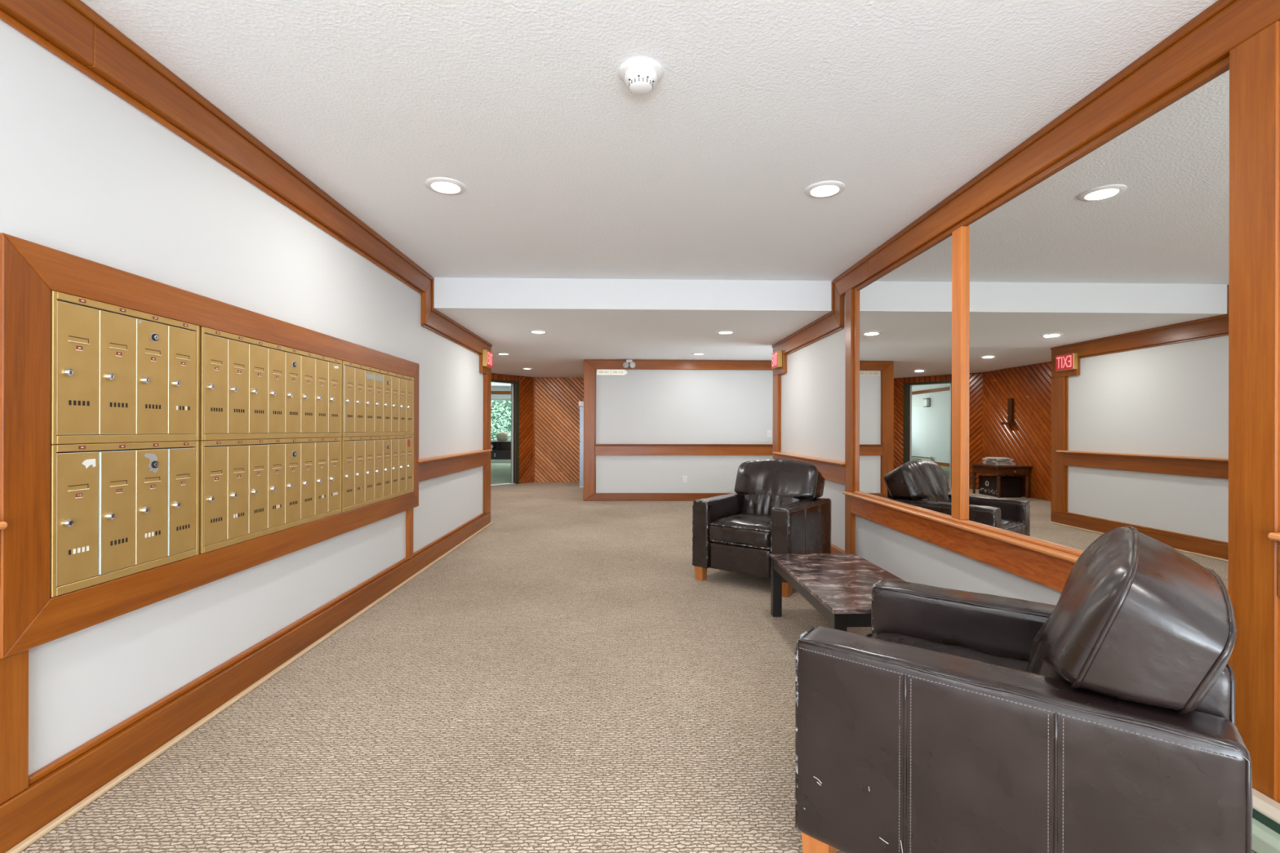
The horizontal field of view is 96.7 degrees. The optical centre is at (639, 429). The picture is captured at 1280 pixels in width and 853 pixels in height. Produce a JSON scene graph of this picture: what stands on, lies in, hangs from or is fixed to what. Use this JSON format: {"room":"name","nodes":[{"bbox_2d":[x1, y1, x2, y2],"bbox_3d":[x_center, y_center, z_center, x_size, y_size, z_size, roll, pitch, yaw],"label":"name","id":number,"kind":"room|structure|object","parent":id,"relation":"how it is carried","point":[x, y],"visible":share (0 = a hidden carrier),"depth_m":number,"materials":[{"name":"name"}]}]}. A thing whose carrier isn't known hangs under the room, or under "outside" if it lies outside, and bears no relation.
{"room":"apartment building lobby","nodes":[
{"label":"apartment building lobby","id":0,"kind":"room"},
{"bbox_2d":[0,18,483,775],"bbox_3d":[-1.867,-0.075,1.846,0.250,2.440,10.175,0,0,-1],"label":"wall","id":1,"kind":"structure","parent":0,"point":[85,173],"depth_m":2.18,"materials":[{"name":"white paint"}]},
{"bbox_2d":[0,649,28,804],"bbox_3d":[-1.720,0.804,1.495,0.032,0.397,0.192,0,0,-1],"label":"trim","id":2,"kind":"structure","parent":1,"relation":"attached to","point":[14,669],"depth_m":1.55,"materials":[{"name":"brown wood"}]},
{"bbox_2d":[0,233,50,658],"bbox_3d":[-1.714,0.044,1.572,0.044,1.129,0.128,0,0,-1],"label":"trim","id":3,"kind":"structure","parent":1,"relation":"attached to","point":[24,297],"depth_m":1.56,"materials":[{"name":"brown wood"}]},
{"bbox_2d":[0,0,93,65],"bbox_3d":[-1.661,-1.212,-0.715,0.040,0.165,4.970,0,0,-1],"label":"trim","id":4,"kind":"structure","parent":1,"relation":"attached to","point":[58,22],"depth_m":1.66,"materials":[{"name":"brown wood"}]},
{"bbox_2d":[49,440,199,597],"bbox_3d":[-1.707,0.265,1.921,0.045,0.440,0.563,0,0,-1],"label":"mailbox","id":5,"kind":"object","parent":1,"relation":"attached to","point":[117,510],"visible":0.99,"depth_m":1.85,"materials":[{"name":"gold metal"}]},
{"bbox_2d":[68,546,88,555],"bbox_3d":[-1.697,0.366,1.721,0.001,0.014,0.064,0,0,-1],"label":"vent","id":6,"kind":"object","parent":5,"relation":"attached to","point":[73,550],"depth_m":1.72,"materials":[{"name":"black"}]},
{"bbox_2d":[110,537,127,546],"bbox_3d":[-1.698,0.366,1.855,0.001,0.015,0.064,0,0,-3],"label":"vent","id":7,"kind":"object","parent":5,"relation":"attached to","point":[122,540],"depth_m":1.85,"materials":[{"name":"gold metal"}]},
{"bbox_2d":[145,530,160,537],"bbox_3d":[-1.703,0.366,1.989,0.001,0.014,0.064,0,0,-1],"label":"vent","id":8,"kind":"object","parent":5,"relation":"attached to","point":[148,534],"depth_m":1.99,"materials":[{"name":"black"}]},
{"bbox_2d":[176,524,190,530],"bbox_3d":[-1.705,0.366,2.123,0.001,0.015,0.064,0,0,-2],"label":"vent","id":9,"kind":"object","parent":5,"relation":"attached to","point":[183,526],"depth_m":2.12,"materials":[{"name":"gold metal"}]},
{"bbox_2d":[50,290,199,444],"bbox_3d":[-1.707,-0.178,1.921,0.042,0.444,0.563,0,0,-1],"label":"mailbox","id":10,"kind":"object","parent":1,"relation":"attached to","point":[118,374],"visible":0.98,"depth_m":1.86,"materials":[{"name":"gold metal"}]},
{"bbox_2d":[68,400,89,405],"bbox_3d":[-1.696,-0.080,1.721,0.001,0.014,0.064,0,0,-1],"label":"vent","id":11,"kind":"object","parent":10,"relation":"attached to","point":[71,402],"depth_m":1.72,"materials":[{"name":"black"}]},
{"bbox_2d":[110,402,127,407],"bbox_3d":[-1.699,-0.080,1.855,0.001,0.014,0.064,0,0,-1],"label":"vent","id":12,"kind":"object","parent":10,"relation":"attached to","point":[112,404],"depth_m":1.85,"materials":[{"name":"black"}]},
{"bbox_2d":[145,404,160,408],"bbox_3d":[-1.702,-0.080,1.989,0.001,0.014,0.064,0,0,-1],"label":"vent","id":13,"kind":"object","parent":10,"relation":"attached to","point":[147,406],"depth_m":1.99,"materials":[{"name":"black"}]},
{"bbox_2d":[176,405,190,410],"bbox_3d":[-1.705,-0.080,2.123,0.001,0.014,0.064,0,0,-1],"label":"vent","id":14,"kind":"object","parent":10,"relation":"attached to","point":[178,407],"depth_m":2.12,"materials":[{"name":"black"}]},
{"bbox_2d":[0,492,418,659],"bbox_3d":[-1.748,0.549,3.018,0.044,0.124,3.017,0,0,-1],"label":"trim","id":15,"kind":"structure","parent":1,"relation":"attached to","point":[66,614],"depth_m":2.09,"materials":[{"name":"brown wood"}]},
{"bbox_2d":[0,232,418,377],"bbox_3d":[-1.745,-0.462,3.018,0.044,0.121,3.017,0,0,-1],"label":"trim","id":16,"kind":"structure","parent":1,"relation":"attached to","point":[62,272],"depth_m":2.09,"materials":[{"name":"brown wood"}]},
{"bbox_2d":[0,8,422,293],"bbox_3d":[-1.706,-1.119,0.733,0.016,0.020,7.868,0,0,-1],"label":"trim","id":17,"kind":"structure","parent":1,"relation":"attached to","point":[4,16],"depth_m":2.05,"materials":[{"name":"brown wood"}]},
{"bbox_2d":[50,435,399,444],"bbox_3d":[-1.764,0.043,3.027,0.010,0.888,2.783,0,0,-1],"label":"labels","id":18,"kind":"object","parent":1,"relation":"attached to","point":[393,435],"depth_m":2.17,"materials":[{"name":"gold metal"}]},
{"bbox_2d":[0,511,493,852],"bbox_3d":[-1.713,1.064,1.870,0.064,0.163,10.141,0,0,-1],"label":"baseboard","id":19,"kind":"structure","parent":1,"relation":"attached to","point":[55,793],"depth_m":2.10,"materials":[{"name":"brown wood"}]},
{"bbox_2d":[65,0,432,292],"bbox_3d":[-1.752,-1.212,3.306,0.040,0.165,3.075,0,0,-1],"label":"trim","id":20,"kind":"structure","parent":1,"relation":"attached to","point":[113,61],"depth_m":2.34,"materials":[{"name":"brown wood"}]},
{"bbox_2d":[199,437,342,553],"bbox_3d":[-1.727,0.265,2.759,0.042,0.440,1.086,0,0,-1],"label":"mailbox","id":21,"kind":"object","parent":1,"relation":"attached to","point":[249,489],"visible":0.99,"depth_m":2.59,"materials":[{"name":"gold metal"}]},
{"bbox_2d":[210,516,222,523],"bbox_3d":[-1.710,0.366,2.298,0.001,0.014,0.064,0,0,-1],"label":"vent","id":22,"kind":"object","parent":21,"relation":"attached to","point":[213,519],"depth_m":2.30,"materials":[{"name":"black"}]},
{"bbox_2d":[199,326,342,440],"bbox_3d":[-1.726,-0.179,2.759,0.042,0.444,1.086,0,0,-1],"label":"mailbox","id":23,"kind":"object","parent":1,"relation":"attached to","point":[250,388],"visible":0.99,"depth_m":2.59,"materials":[{"name":"gold metal"}]},
{"bbox_2d":[337,435,413,512],"bbox_3d":[-1.752,0.265,3.866,0.042,0.440,1.101,0,0,-1],"label":"mailbox","id":24,"kind":"object","parent":1,"relation":"attached to","point":[375,468],"visible":0.99,"depth_m":3.75,"materials":[{"name":"gold metal"}]},
{"bbox_2d":[342,360,413,436],"bbox_3d":[-1.750,-0.179,3.866,0.044,0.444,1.101,0,0,-1],"label":"mailbox","id":25,"kind":"object","parent":1,"relation":"attached to","point":[375,402],"visible":0.99,"depth_m":3.74,"materials":[{"name":"gold metal"}]},
{"bbox_2d":[405,508,413,559],"bbox_3d":[-1.786,0.804,4.410,0.032,0.397,0.076,0,0,-1],"label":"trim","id":26,"kind":"structure","parent":1,"relation":"attached to","point":[409,513],"depth_m":4.37,"materials":[{"name":"brown wood"}]},
{"bbox_2d":[413,365,418,505],"bbox_3d":[-1.779,0.044,4.473,0.044,1.128,0.110,0,0,-1],"label":"trim","id":27,"kind":"structure","parent":1,"relation":"attached to","point":[416,375],"depth_m":4.48,"materials":[{"name":"brown wood"}]},
{"bbox_2d":[421,280,431,323],"bbox_3d":[-1.785,-1.082,4.764,0.040,0.419,0.165,0,0,-1],"label":"trim","id":28,"kind":"structure","parent":1,"relation":"attached to","point":[426,297],"depth_m":4.70,"materials":[{"name":"brown wood"}]},
{"bbox_2d":[431,277,434,310],"bbox_3d":[-1.760,-1.150,4.836,0.012,0.284,0.028,0,0,-1],"label":"trim","id":29,"kind":"structure","parent":1,"relation":"attached to","point":[433,280],"depth_m":4.82,"materials":[{"name":"brown wood"}]},
{"bbox_2d":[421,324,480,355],"bbox_3d":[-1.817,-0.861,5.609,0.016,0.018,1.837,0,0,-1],"label":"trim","id":30,"kind":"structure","parent":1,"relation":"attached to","point":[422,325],"depth_m":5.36,"materials":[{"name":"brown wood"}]},
{"bbox_2d":[418,453,486,481],"bbox_3d":[-1.808,0.348,5.628,0.040,0.145,2.200,0,0,-1],"label":"trim","id":31,"kind":"structure","parent":1,"relation":"attached to","point":[430,470],"depth_m":5.32,"materials":[{"name":"brown wood"}]},
{"bbox_2d":[417,449,491,464],"bbox_3d":[-1.788,0.250,5.656,0.080,0.019,2.297,0,0,-1],"label":"trim","id":32,"kind":"structure","parent":1,"relation":"attached to","point":[424,460],"depth_m":5.26,"materials":[{"name":"brown wood"}]},
{"bbox_2d":[421,307,492,353],"bbox_3d":[-1.809,-0.952,5.811,0.040,0.165,2.254,0,0,-1],"label":"trim","id":33,"kind":"structure","parent":1,"relation":"attached to","point":[434,321],"depth_m":5.48,"materials":[{"name":"brown wood"}]},
{"bbox_2d":[482,465,484,512],"bbox_3d":[-1.844,0.703,6.718,0.018,0.555,0.020,0,0,-1],"label":"trim","id":34,"kind":"structure","parent":1,"relation":"attached to","point":[483,495],"depth_m":6.71,"materials":[{"name":"brown wood"}]},
{"bbox_2d":[483,373,484,448],"bbox_3d":[-1.842,-0.210,6.718,0.018,0.890,0.020,0,0,-1],"label":"trim","id":35,"kind":"structure","parent":1,"relation":"attached to","point":[483,374],"depth_m":6.71,"materials":[{"name":"brown wood"}]},
{"bbox_2d":[479,353,491,375],"bbox_3d":[-1.830,-0.762,6.733,0.040,0.215,0.410,0,0,-1],"label":"trim","id":36,"kind":"structure","parent":1,"relation":"attached to","point":[483,370],"depth_m":6.54,"materials":[{"name":"brown wood"}]},
{"bbox_2d":[483,373,491,514],"bbox_3d":[-1.835,0.173,6.833,0.040,1.655,0.210,0,0,-1],"label":"trim","id":37,"kind":"structure","parent":1,"relation":"attached to","point":[487,378],"depth_m":6.78,"materials":[{"name":"brown wood"}]},
{"bbox_2d":[482,349,493,368],"bbox_3d":[-1.780,-0.820,6.659,0.056,0.190,0.280,0,0,-1],"label":"exit sign","id":38,"kind":"object","parent":1,"relation":"attached to","point":[487,356],"visible":1,"depth_m":6.55,"materials":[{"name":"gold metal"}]},
{"bbox_2d":[490,400,511,439],"bbox_3d":[-4.944,0.000,24.386,7.336,4.990,2.493,0,0,-1],"label":"hedge","id":39,"kind":"object","parent":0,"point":[500,410],"visible":0.06,"depth_m":23.45,"materials":[{"name":"green plant"}]},
{"bbox_2d":[491,386,511,399],"bbox_3d":[-4.658,-1.322,20.460,4.600,0.480,0.120,0,0,-1],"label":"wall","id":40,"kind":"structure","parent":0,"point":[493,388],"depth_m":20.39,"materials":[{"name":"white paint"}]},
{"bbox_2d":[490,373,533,484],"bbox_3d":[-2.917,0.008,11.548,0.078,2.284,1.956,0,0,38],"label":"wall","id":41,"kind":"structure","parent":0,"point":[526,383],"depth_m":12.09,"materials":[{"name":"brown wood"}]},
{"bbox_2d":[490,378,519,486],"bbox_3d":[-2.913,0.068,11.576,0.130,2.150,1.059,0,0,38],"label":"door frame","id":42,"kind":"structure","parent":41,"relation":"in","point":[514,384],"depth_m":11.89,"materials":[{"name":"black metal"}]},
{"bbox_2d":[534,377,583,482],"bbox_3d":[-1.637,0.011,12.325,1.334,2.284,0.078,0,0,-1],"label":"wall","id":43,"kind":"structure","parent":0,"point":[557,416],"depth_m":12.29,"materials":[{"name":"brown wood"}]},
{"bbox_2d":[532,377,535,482],"bbox_3d":[-2.292,0.009,12.282,0.050,2.270,0.030,0,0,-1],"label":"trim","id":44,"kind":"structure","parent":43,"relation":"attached to","point":[534,379],"depth_m":12.27,"materials":[{"name":"brown wood"}]},
{"bbox_2d":[491,344,773,377],"bbox_3d":[-0.066,-1.180,9.741,7.100,0.120,5.520,0,0,-1],"label":"ceiling","id":45,"kind":"structure","parent":0,"point":[546,361],"depth_m":8.68,"materials":[{"name":"white paint"}]},
{"bbox_2d":[433,277,832,346],"bbox_3d":[0.020,-1.210,5.934,7.100,0.360,2.095,0,0,-1],"label":"ceiling","id":46,"kind":"structure","parent":0,"point":[499,311],"depth_m":4.92,"materials":[{"name":"white paint"}]},
{"bbox_2d":[528,329,548,333],"bbox_3d":[-1.073,-1.027,5.998,0.208,0.011,0.208,0,0,-1],"label":"recessed light","id":47,"kind":"object","parent":46,"relation":"in","point":[534,331],"visible":1,"depth_m":5.97,"materials":[{"name":"white plastic"}]},
{"bbox_2d":[19,462,1257,852],"bbox_3d":[-1.703,1.206,8.864,10.400,0.120,24.200,0,0,-1],"label":"floor","id":48,"kind":"structure","parent":0,"point":[564,678],"depth_m":2.24,"materials":[{"name":"beige carpet"}]},
{"bbox_2d":[490,441,511,462],"bbox_3d":[-5.053,0.780,20.000,2.400,0.715,0.464,0,0,-1],"label":"credenza","id":49,"kind":"object","parent":48,"relation":"on","point":[501,451],"visible":0.34,"depth_m":19.81,"materials":[{"name":"black wood"}]},
{"bbox_2d":[496,431,508,441],"bbox_3d":[-4.808,0.251,19.948,0.415,0.340,0.340,0,0,-21],"label":"basket","id":50,"kind":"object","parent":49,"relation":"on","point":[500,436],"visible":1,"depth_m":19.83,"materials":[{"name":"beige wicker"}]},
{"bbox_2d":[578,400,583,488],"bbox_3d":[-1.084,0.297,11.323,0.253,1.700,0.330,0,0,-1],"label":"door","id":51,"kind":"structure","parent":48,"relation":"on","point":[580,403],"depth_m":11.18,"materials":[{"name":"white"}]},
{"bbox_2d":[692,458,831,597],"bbox_3d":[0.957,0.696,4.430,0.800,0.913,0.849,0,0,38],"label":"armchair","id":52,"kind":"object","parent":48,"relation":"on","point":[776,506],"visible":0.97,"depth_m":4.29,"materials":[{"name":"brown leather"}]},
{"bbox_2d":[709,512,770,550],"bbox_3d":[0.886,0.770,4.342,0.507,0.213,0.624,0,0,38],"label":"seat cushion","id":53,"kind":"object","parent":52,"relation":"on","point":[727,531],"depth_m":4.15,"materials":[{"name":"brown leather"}]},
{"bbox_2d":[734,459,824,515],"bbox_3d":[1.107,0.500,4.621,0.702,0.513,0.363,0,0,38],"label":"cushion","id":54,"kind":"object","parent":52,"relation":"on","point":[761,486],"depth_m":4.52,"materials":[{"name":"brown leather"}]},
{"bbox_2d":[768,553,906,631],"bbox_3d":[1.088,0.964,3.006,0.540,0.377,1.106,0,0,-1],"label":"coffee table","id":55,"kind":"object","parent":48,"relation":"on","point":[839,586],"visible":0.63,"depth_m":2.99,"materials":[{"name":"brown stone"}]},
{"bbox_2d":[795,525,1253,852],"bbox_3d":[0.964,0.696,1.532,0.849,0.913,0.802,0,0,39],"label":"armchair","id":56,"kind":"object","parent":48,"relation":"on","point":[1101,719],"visible":1,"depth_m":1.20,"materials":[{"name":"brown leather"}]},
{"bbox_2d":[869,632,1028,671],"bbox_3d":[0.877,0.770,1.604,0.624,0.213,0.507,0,0,39],"label":"seat cushion","id":57,"kind":"object","parent":56,"relation":"on","point":[1011,655],"depth_m":1.76,"materials":[{"name":"brown leather"}]},
{"bbox_2d":[1026,526,1235,711],"bbox_3d":[1.155,0.500,1.381,0.363,0.513,0.702,0,0,39],"label":"cushion","id":58,"kind":"object","parent":56,"relation":"on","point":[1136,624],"depth_m":1.12,"materials":[{"name":"brown leather"}]},
{"bbox_2d":[1251,787,1279,852],"bbox_3d":[1.702,1.084,1.049,0.090,0.140,1.940,0,0,-1],"label":"baseboard heater","id":59,"kind":"object","parent":48,"relation":"on","point":[1266,811],"visible":0.02,"depth_m":1.53,"materials":[{"name":"beige metal"}]},
{"bbox_2d":[80,0,1217,280],"bbox_3d":[0.044,-1.340,0.844,3.820,0.100,8.085,0,0,-1],"label":"ceiling","id":60,"kind":"structure","parent":0,"point":[566,171],"depth_m":2.25,"materials":[{"name":"white paint"}]},
{"bbox_2d":[425,177,466,195],"bbox_3d":[-1.030,-1.287,3.019,0.208,0.011,0.208,0,0,-1],"label":"recessed light","id":61,"kind":"object","parent":60,"relation":"in","point":[442,185],"visible":1,"depth_m":3.00,"materials":[{"name":"white plastic"}]},
{"bbox_2d":[619,57,662,95],"bbox_3d":[0.003,-1.256,2.050,0.156,0.067,0.156,0,0,-1],"label":"smoke detector","id":62,"kind":"object","parent":60,"relation":"attached to","point":[640,74],"visible":1,"depth_m":2.01,"materials":[{"name":"white plastic"}]},
{"bbox_2d":[628,77,653,94],"bbox_3d":[0.003,-1.236,2.050,0.089,0.012,0.089,0,0,-1],"label":"vent","id":63,"kind":"object","parent":62,"relation":"attached to","point":[637,86],"depth_m":2.03,"materials":[{"name":"grey plastic"}]},
{"bbox_2d":[804,180,845,198],"bbox_3d":[0.990,-1.282,3.049,0.208,0.011,0.208,0,0,-1],"label":"recessed light","id":64,"kind":"object","parent":60,"relation":"in","point":[822,189],"visible":1,"depth_m":3.03,"materials":[{"name":"white plastic"}]},
{"bbox_2d":[595,360,773,493],"bbox_3d":[1.227,0.018,10.815,4.260,2.270,3.230,0,0,-1],"label":"wall","id":65,"kind":"structure","parent":0,"point":[637,406],"depth_m":9.19,"materials":[{"name":"white paint"}]},
{"bbox_2d":[583,360,595,500],"bbox_3d":[-0.813,0.016,9.134,0.185,2.260,0.040,0,0,-1],"label":"trim","id":66,"kind":"structure","parent":65,"relation":"attached to","point":[588,371],"depth_m":9.12,"materials":[{"name":"brown wood"}]},
{"bbox_2d":[596,369,627,375],"bbox_3d":[-0.447,-0.919,9.158,0.494,0.090,0.009,0,0,-1],"label":"room sign","id":67,"kind":"object","parent":65,"relation":"attached to","point":[609,372],"visible":1,"depth_m":9.15,"materials":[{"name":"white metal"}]},
{"bbox_2d":[622,359,635,368],"bbox_3d":[-0.171,-1.044,9.070,0.205,0.143,0.117,0,0,-1],"label":"emergency light","id":68,"kind":"object","parent":65,"relation":"attached to","point":[632,364],"visible":1,"depth_m":9.04,"materials":[{"name":"white plastic"}]},
{"bbox_2d":[583,493,732,501],"bbox_3d":[1.243,1.091,9.180,4.297,0.125,0.040,0,0,-1],"label":"trim","id":69,"kind":"structure","parent":65,"relation":"attached to","point":[596,496],"depth_m":9.14,"materials":[{"name":"brown wood"}]},
{"bbox_2d":[584,360,772,369],"bbox_3d":[1.248,-1.037,9.180,4.297,0.150,0.040,0,0,-1],"label":"trim","id":70,"kind":"structure","parent":65,"relation":"attached to","point":[596,364],"depth_m":9.15,"materials":[{"name":"brown wood"}]},
{"bbox_2d":[594,444,772,446],"bbox_3d":[1.329,0.247,9.162,4.130,0.018,0.080,0,0,-1],"label":"trim","id":71,"kind":"structure","parent":65,"relation":"attached to","point":[594,444],"depth_m":9.12,"materials":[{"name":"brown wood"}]},
{"bbox_2d":[595,445,772,455],"bbox_3d":[1.335,0.343,9.182,4.115,0.150,0.040,0,0,-1],"label":"trim","id":72,"kind":"structure","parent":65,"relation":"attached to","point":[599,450],"depth_m":9.15,"materials":[{"name":"brown wood"}]},
{"bbox_2d":[780,294,1062,605],"bbox_3d":[1.851,-0.065,1.897,0.155,2.440,10.110,0,0,-1],"label":"wall","id":73,"kind":"structure","parent":0,"point":[813,384],"depth_m":4.80,"materials":[{"name":"white paint"}]},
{"bbox_2d":[772,374,780,458],"bbox_3d":[1.641,0.182,6.839,0.040,1.655,0.220,0,0,-1],"label":"trim","id":74,"kind":"structure","parent":73,"relation":"attached to","point":[775,437],"depth_m":6.79,"materials":[{"name":"brown wood"}]},
{"bbox_2d":[771,350,782,369],"bbox_3d":[1.600,-0.811,6.658,0.056,0.190,0.280,0,0,-1],"label":"exit sign","id":75,"kind":"object","parent":73,"relation":"attached to","point":[776,357],"visible":1,"depth_m":6.56,"materials":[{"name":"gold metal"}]},
{"bbox_2d":[773,353,786,376],"bbox_3d":[1.646,-0.753,6.709,0.040,0.215,0.480,0,0,-1],"label":"trim","id":76,"kind":"structure","parent":73,"relation":"attached to","point":[783,370],"depth_m":6.49,"materials":[{"name":"brown wood"}]},
{"bbox_2d":[779,374,781,449],"bbox_3d":[1.656,-0.201,6.719,0.018,0.890,0.020,0,0,-1],"label":"trim","id":77,"kind":"structure","parent":73,"relation":"attached to","point":[780,375],"depth_m":6.71,"materials":[{"name":"brown wood"}]},
{"bbox_2d":[772,311,841,354],"bbox_3d":[1.666,-0.943,5.855,0.040,0.165,2.187,0,0,-1],"label":"trim","id":78,"kind":"structure","parent":73,"relation":"attached to","point":[828,324],"depth_m":5.53,"materials":[{"name":"brown wood"}]},
{"bbox_2d":[772,452,844,466],"bbox_3d":[1.646,0.279,5.719,0.080,0.019,2.172,0,0,-1],"label":"trim","id":79,"kind":"structure","parent":73,"relation":"attached to","point":[832,461],"depth_m":5.36,"materials":[{"name":"brown wood"}]},
{"bbox_2d":[777,455,844,484],"bbox_3d":[1.667,0.377,5.684,0.040,0.145,2.090,0,0,-1],"label":"trim","id":80,"kind":"structure","parent":73,"relation":"attached to","point":[836,473],"depth_m":5.00,"materials":[{"name":"brown wood"}]},
{"bbox_2d":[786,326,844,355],"bbox_3d":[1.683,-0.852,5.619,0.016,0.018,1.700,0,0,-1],"label":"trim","id":81,"kind":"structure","parent":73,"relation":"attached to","point":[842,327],"depth_m":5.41,"materials":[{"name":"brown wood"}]},
{"bbox_2d":[831,281,833,313],"bbox_3d":[1.662,-1.142,4.913,0.012,0.284,0.028,0,0,-1],"label":"trim","id":82,"kind":"structure","parent":73,"relation":"attached to","point":[832,283],"depth_m":4.90,"materials":[{"name":"brown wood"}]},
{"bbox_2d":[831,543,844,553],"bbox_3d":[1.662,1.083,5.794,0.040,0.143,2.310,0,0,-1],"label":"baseboard","id":83,"kind":"structure","parent":73,"relation":"attached to","point":[834,549],"depth_m":4.84,"materials":[{"name":"brown wood"}]},
{"bbox_2d":[833,283,844,326],"bbox_3d":[1.689,-1.073,4.842,0.040,0.419,0.165,0,0,-1],"label":"trim","id":84,"kind":"structure","parent":73,"relation":"attached to","point":[838,300],"depth_m":4.78,"materials":[{"name":"brown wood"}]},
{"bbox_2d":[844,288,855,553],"bbox_3d":[1.692,0.017,4.579,0.040,2.275,0.120,0,0,-1],"label":"trim","id":85,"kind":"structure","parent":73,"relation":"attached to","point":[850,518],"depth_m":4.55,"materials":[{"name":"brown wood"}]},
{"bbox_2d":[834,258,871,295],"bbox_3d":[1.696,-1.203,4.560,0.040,0.165,0.722,0,0,-1],"label":"trim","id":86,"kind":"structure","parent":73,"relation":"attached to","point":[859,275],"depth_m":4.47,"materials":[{"name":"brown wood"}]},
{"bbox_2d":[853,287,857,493],"bbox_3d":[1.704,-0.308,4.498,0.022,1.625,0.042,0,0,-1],"label":"trim","id":87,"kind":"structure","parent":73,"relation":"attached to","point":[855,292],"depth_m":4.48,"materials":[{"name":"brown wood"}]},
{"bbox_2d":[857,234,951,516],"bbox_3d":[1.728,-0.302,3.808,0.003,1.577,1.339,0,0,-1],"label":"mirror","id":88,"kind":"object","parent":73,"relation":"attached to","point":[904,359],"visible":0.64,"depth_m":3.66,"materials":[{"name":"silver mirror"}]},
{"bbox_2d":[951,226,965,519],"bbox_3d":[1.733,-0.302,3.093,0.028,1.577,0.091,0,0,-1],"label":"trim","id":89,"kind":"structure","parent":73,"relation":"attached to","point":[958,236],"depth_m":3.07,"materials":[{"name":"brown wood"}]},
{"bbox_2d":[842,491,1079,591],"bbox_3d":[1.724,0.594,3.102,0.040,0.144,2.836,0,0,-1],"label":"trim","id":90,"kind":"structure","parent":73,"relation":"attached to","point":[1052,572],"depth_m":2.89,"materials":[{"name":"brown wood"}]},
{"bbox_2d":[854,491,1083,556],"bbox_3d":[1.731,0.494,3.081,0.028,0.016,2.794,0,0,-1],"label":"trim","id":91,"kind":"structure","parent":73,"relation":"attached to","point":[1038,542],"depth_m":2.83,"materials":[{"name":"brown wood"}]},
{"bbox_2d":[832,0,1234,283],"bbox_3d":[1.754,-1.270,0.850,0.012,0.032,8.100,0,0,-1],"label":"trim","id":92,"kind":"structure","parent":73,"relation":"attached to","point":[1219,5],"depth_m":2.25,"materials":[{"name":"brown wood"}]},
{"bbox_2d":[856,0,1279,290],"bbox_3d":[1.787,-1.203,0.500,0.040,0.165,7.400,0,0,-1],"label":"trim","id":93,"kind":"structure","parent":73,"relation":"attached to","point":[1211,41],"depth_m":2.11,"materials":[{"name":"brown wood"}]},
{"bbox_2d":[964,67,1229,590],"bbox_3d":[1.760,-0.302,2.366,0.003,1.577,1.364,0,0,-1],"label":"mirror","id":94,"kind":"object","parent":73,"relation":"attached to","point":[1097,293],"visible":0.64,"depth_m":2.12,"materials":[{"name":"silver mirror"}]},
{"bbox_2d":[1227,20,1279,803],"bbox_3d":[1.759,-0.033,1.620,0.040,2.175,0.128,0,0,-1],"label":"trim","id":95,"kind":"structure","parent":73,"relation":"attached to","point":[1254,251],"depth_m":1.61,"materials":[{"name":"brown wood"}]},
{"bbox_2d":[1267,532,1279,541],"bbox_3d":[1.793,0.289,-0.829,0.080,0.019,4.753,0,0,-1],"label":"handrail","id":96,"kind":"object","parent":73,"relation":"attached to","point":[1272,535],"depth_m":1.53,"materials":[{"name":"brown wood"}]},
{"bbox_2d":[1277,544,1279,597],"bbox_3d":[1.813,0.387,-0.821,0.040,0.145,4.756,0,0,-1],"label":"trim","id":97,"kind":"structure","parent":73,"relation":"attached to","point":[1278,546],"depth_m":1.55,"materials":[{"name":"brown wood"}]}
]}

